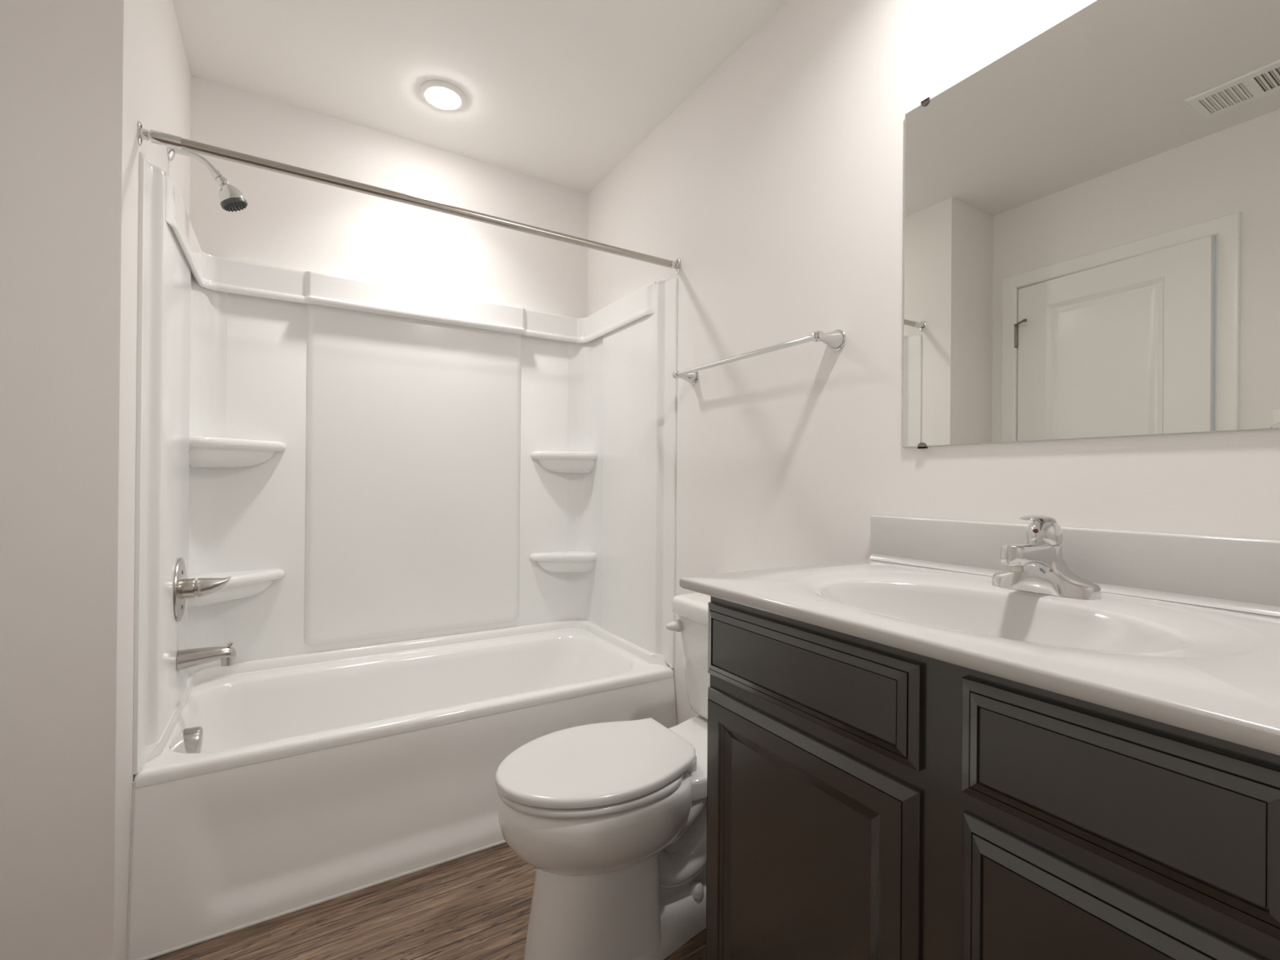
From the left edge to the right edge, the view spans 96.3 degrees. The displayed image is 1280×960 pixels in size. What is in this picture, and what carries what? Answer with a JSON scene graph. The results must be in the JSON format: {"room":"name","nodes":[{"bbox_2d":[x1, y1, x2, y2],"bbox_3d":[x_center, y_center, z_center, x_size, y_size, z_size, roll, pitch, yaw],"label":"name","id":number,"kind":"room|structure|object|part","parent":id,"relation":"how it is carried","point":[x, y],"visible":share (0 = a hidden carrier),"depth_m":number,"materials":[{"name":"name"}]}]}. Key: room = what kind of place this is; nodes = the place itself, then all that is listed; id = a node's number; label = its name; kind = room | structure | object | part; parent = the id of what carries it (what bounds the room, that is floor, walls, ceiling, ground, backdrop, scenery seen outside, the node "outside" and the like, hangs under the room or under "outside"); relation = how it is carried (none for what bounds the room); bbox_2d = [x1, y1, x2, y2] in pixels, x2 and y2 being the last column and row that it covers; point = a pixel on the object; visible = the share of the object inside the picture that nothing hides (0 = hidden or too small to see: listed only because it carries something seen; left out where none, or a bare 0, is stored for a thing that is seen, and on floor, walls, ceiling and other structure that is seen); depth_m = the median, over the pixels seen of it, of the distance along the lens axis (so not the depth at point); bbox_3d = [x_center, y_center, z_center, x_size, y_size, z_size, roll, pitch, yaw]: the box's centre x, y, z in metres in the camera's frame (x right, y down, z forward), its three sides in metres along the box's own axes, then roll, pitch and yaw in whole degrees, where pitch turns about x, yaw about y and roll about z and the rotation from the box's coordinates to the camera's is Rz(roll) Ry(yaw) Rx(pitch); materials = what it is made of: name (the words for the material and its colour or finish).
{"room":"bathroom","nodes":[
{"label":"bathroom","id":0,"kind":"room"},
{"bbox_2d":[0,0,191,959],"bbox_3d":[-1.557,-0.155,1.510,0.477,2.496,1.010,1,0,-31],"label":"wall","id":1,"kind":"structure","parent":0,"point":[77,77],"depth_m":1.16,"materials":[{"name":"beige paint"}]},
{"bbox_2d":[167,146,247,212],"bbox_3d":[-1.269,-0.893,1.689,0.188,0.171,0.071,1,0,-31],"label":"showerhead","id":2,"kind":"object","parent":1,"relation":"attached to","point":[230,198],"visible":0.98,"depth_m":1.69,"materials":[{"name":"silver metal"}]},
{"bbox_3d":[-1.298,-0.928,1.673,0.115,0.060,0.017,1,0,-31],"label":"shower arm","id":3,"kind":"part","parent":2,"relation":"part of","materials":[{"name":"silver metal"}]},
{"bbox_2d":[190,75,588,318],"bbox_3d":[-0.895,-0.147,2.444,1.624,2.496,0.100,1,0,-31],"label":"wall","id":4,"kind":"structure","parent":0,"point":[286,221],"depth_m":2.29,"materials":[{"name":"beige paint"}]},
{"bbox_2d":[133,151,677,774],"bbox_3d":[-0.715,-0.039,2.049,1.524,1.455,0.760,1,0,-31],"label":"shower surround","id":5,"kind":"object","parent":4,"relation":"attached to","point":[365,463],"visible":0.96,"depth_m":2.21,"materials":[{"name":"white plastic"}]},
{"bbox_3d":[-1.311,-0.045,1.670,0.111,1.454,0.731,1,0,-31],"label":"panel","id":6,"kind":"part","parent":5,"relation":"part of","materials":[{"name":"white plastic"}]},
{"bbox_2d":[173,557,231,621],"bbox_3d":[-1.280,0.316,1.687,0.122,0.182,0.182,1,0,-31],"label":"shower valve","id":7,"kind":"object","parent":5,"relation":"attached to","point":[184,588],"visible":1,"depth_m":1.65,"materials":[{"name":"silver metal"}]},
{"bbox_3d":[-1.262,0.315,1.698,0.078,0.057,0.056,1,0,-31],"label":"handle","id":8,"kind":"part","parent":7,"relation":"part of","materials":[{"name":"silver metal"}]},
{"bbox_2d":[177,641,235,671],"bbox_3d":[-1.276,0.519,1.691,0.136,0.066,0.058,1,0,-31],"label":"tub spout","id":9,"kind":"object","parent":5,"relation":"attached to","point":[189,658],"visible":1,"depth_m":1.67,"materials":[{"name":"silver metal"}]},
{"bbox_3d":[-1.229,0.496,1.719,0.017,0.019,0.017,1,0,-31],"label":"diverter knob","id":10,"kind":"part","parent":9,"relation":"part of","materials":[{"name":"silver metal"}]},
{"bbox_2d":[187,568,284,607],"bbox_3d":[-1.382,0.374,1.952,0.290,0.099,0.220,1,0,-31],"label":"corner shelf","id":11,"kind":"object","parent":5,"relation":"attached to","point":[244,585],"depth_m":1.99,"materials":[{"name":"white plastic"}]},
{"bbox_2d":[188,435,286,467],"bbox_3d":[-1.378,-0.090,1.953,0.290,0.099,0.220,1,0,-31],"label":"corner shelf","id":12,"kind":"object","parent":5,"relation":"attached to","point":[204,451],"depth_m":1.95,"materials":[{"name":"white plastic"}]},
{"bbox_3d":[-0.901,-0.057,2.356,1.302,1.419,0.041,1,0,-31],"label":"panel","id":13,"kind":"part","parent":5,"relation":"part of","materials":[{"name":"white plastic"}]},
{"bbox_2d":[529,551,595,573],"bbox_3d":[-0.346,0.384,2.622,0.292,0.099,0.150,1,0,-31],"label":"corner shelf","id":14,"kind":"object","parent":5,"relation":"attached to","point":[540,562],"depth_m":2.61,"materials":[{"name":"white plastic"}]},
{"bbox_2d":[530,451,596,473],"bbox_3d":[-0.342,-0.080,2.623,0.292,0.099,0.150,1,0,-31],"label":"corner shelf","id":15,"kind":"object","parent":5,"relation":"attached to","point":[541,462],"depth_m":2.61,"materials":[{"name":"white plastic"}]},
{"bbox_3d":[-0.104,-0.033,2.403,0.111,1.454,0.731,1,0,-31],"label":"panel","id":16,"kind":"part","parent":5,"relation":"part of","materials":[{"name":"white plastic"}]},
{"bbox_2d":[149,842,706,959],"bbox_3d":[-0.914,1.137,0.550,3.601,0.080,3.324,1,0,-31],"label":"floor","id":17,"kind":"structure","parent":0,"point":[477,905],"depth_m":1.42,"materials":[{"name":"brown wood"}]},
{"bbox_2d":[126,619,676,959],"bbox_3d":[-0.712,0.878,2.025,1.525,0.450,0.802,1,0,-31],"label":"bathtub","id":18,"kind":"object","parent":17,"relation":"on","point":[272,788],"visible":0.76,"depth_m":1.65,"materials":[{"name":"white ceramic"}]},
{"bbox_3d":[-1.306,0.766,1.673,0.044,0.085,0.084,1,0,-31],"label":"overflow plate","id":19,"kind":"part","parent":18,"relation":"part of","materials":[{"name":"silver metal"}]},
{"bbox_2d":[494,592,711,959],"bbox_3d":[0.044,0.730,1.446,0.822,0.753,0.524,1,0,-31],"label":"toilet","id":20,"kind":"object","parent":17,"relation":"on","point":[610,817],"visible":0.74,"depth_m":1.27,"materials":[{"name":"white ceramic"}]},
{"bbox_3d":[-0.120,0.683,1.347,0.426,0.018,0.362,1,0,-31],"label":"seat","id":21,"kind":"part","parent":20,"relation":"part of","materials":[{"name":"white plastic"}]},
{"bbox_3d":[-0.104,0.659,1.354,0.473,0.026,0.353,1,0,-31],"label":"lid","id":22,"kind":"part","parent":20,"relation":"part of","materials":[{"name":"white plastic"}]},
{"bbox_3d":[0.102,0.444,1.738,0.049,0.037,0.038,1,0,-31],"label":"flush lever","id":23,"kind":"part","parent":20,"relation":"part of","materials":[{"name":"white plastic"}]},
{"bbox_3d":[0.309,0.385,1.607,0.208,0.059,0.524,1,0,-31],"label":"tank lid","id":24,"kind":"part","parent":20,"relation":"part of","materials":[{"name":"white ceramic"}]},
{"bbox_3d":[0.312,0.561,1.609,0.188,0.293,0.494,1,0,-31],"label":"tank","id":25,"kind":"part","parent":20,"relation":"part of","materials":[{"name":"white ceramic"}]},
{"bbox_2d":[706,595,1279,959],"bbox_3d":[0.546,0.660,0.902,0.540,0.899,0.769,1,0,-31],"label":"vanity cabinet","id":26,"kind":"object","parent":17,"relation":"on","point":[867,799],"visible":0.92,"depth_m":0.69,"materials":[{"name":"brown paint"}]},
{"bbox_3d":[0.237,0.687,0.909,0.019,0.581,0.432,1,0,-31],"label":"door","id":27,"kind":"part","parent":26,"relation":"part of","materials":[{"name":"brown paint"}]},
{"bbox_3d":[0.240,0.302,0.910,0.018,0.135,0.432,1,0,-31],"label":"false drawer","id":28,"kind":"part","parent":26,"relation":"part of","materials":[{"name":"brown paint"}]},
{"bbox_2d":[679,515,1279,755],"bbox_3d":[0.534,0.203,0.894,0.581,0.239,0.811,1,0,-31],"label":"sink","id":29,"kind":"object","parent":26,"relation":"in","point":[1183,631],"visible":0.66,"depth_m":0.86,"materials":[{"name":"white ceramic"}]},
{"bbox_2d":[991,514,1102,599],"bbox_3d":[0.664,0.126,0.974,0.148,0.133,0.161,1,0,-31],"label":"faucet","id":30,"kind":"object","parent":29,"relation":"on","point":[1037,564],"visible":1,"depth_m":0.96,"materials":[{"name":"silver metal"}]},
{"bbox_3d":[0.656,0.139,0.969,0.130,0.068,0.047,1,0,-31],"label":"spout","id":31,"kind":"part","parent":30,"relation":"part of","materials":[{"name":"silver metal"}]},
{"bbox_3d":[0.688,0.086,0.988,0.090,0.052,0.052,1,0,-31],"label":"lever handle","id":32,"kind":"part","parent":30,"relation":"part of","materials":[{"name":"silver metal"}]},
{"bbox_3d":[0.450,0.529,0.560,0.018,0.268,0.276,1,0,-31],"label":"drawer","id":33,"kind":"part","parent":26,"relation":"part of","materials":[{"name":"brown paint"}]},
{"bbox_3d":[0.452,0.302,0.561,0.018,0.136,0.276,1,0,-31],"label":"drawer","id":34,"kind":"part","parent":26,"relation":"part of","materials":[{"name":"brown paint"}]},
{"bbox_2d":[172,0,788,193],"bbox_3d":[-0.893,-1.440,0.556,3.601,0.080,3.324,1,0,-31],"label":"ceiling","id":35,"kind":"structure","parent":0,"point":[561,92],"depth_m":1.91,"materials":[{"name":"paint"}]},
{"bbox_2d":[419,80,466,111],"bbox_3d":[-0.713,-1.383,2.075,0.158,0.022,0.158,1,0,-31],"label":"recessed light","id":36,"kind":"object","parent":35,"relation":"in","point":[441,95],"visible":1,"depth_m":2.05,"materials":[{"name":"white plastic"}]},
{"bbox_2d":[586,0,1279,724],"bbox_3d":[0.619,-0.137,1.419,0.100,2.496,3.224,1,0,-31],"label":"wall","id":37,"kind":"structure","parent":0,"point":[776,186],"depth_m":1.54,"materials":[{"name":"beige paint"}]},
{"bbox_2d":[137,120,680,273],"bbox_3d":[-0.511,-0.798,1.725,1.523,0.052,0.035,1,0,-31],"label":"shower rod","id":38,"kind":"object","parent":37,"relation":"attached to","point":[157,137],"visible":1,"depth_m":1.58,"materials":[{"name":"metal"}]},
{"bbox_2d":[671,328,845,384],"bbox_3d":[0.315,-0.366,1.741,0.088,0.056,0.683,1,0,-31],"label":"towel bar","id":39,"kind":"object","parent":37,"relation":"attached to","point":[835,340],"visible":1,"depth_m":1.57,"materials":[{"name":"silver metal"}]},
{"bbox_3d":[0.152,-0.366,2.009,0.088,0.056,0.056,1,0,-31],"label":"post","id":40,"kind":"part","parent":39,"relation":"part of","materials":[{"name":"silver metal"}]},
{"bbox_3d":[0.477,-0.365,1.473,0.088,0.056,0.056,1,0,-31],"label":"post","id":41,"kind":"part","parent":39,"relation":"part of","materials":[{"name":"silver metal"}]},
{"bbox_2d":[868,515,1279,616],"bbox_3d":[0.768,0.139,1.037,0.033,0.107,0.811,1,0,-31],"label":"backsplash","id":42,"kind":"structure","parent":37,"relation":"attached to","point":[1230,573],"depth_m":0.95,"materials":[{"name":"white stone"}]},
{"bbox_2d":[902,0,1279,448],"bbox_3d":[0.786,-0.461,1.042,0.009,0.782,0.670,1,0,-31],"label":"wall mirror","id":43,"kind":"object","parent":37,"relation":"attached to","point":[1091,241],"visible":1,"depth_m":1.00,"materials":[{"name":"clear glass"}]}
]}

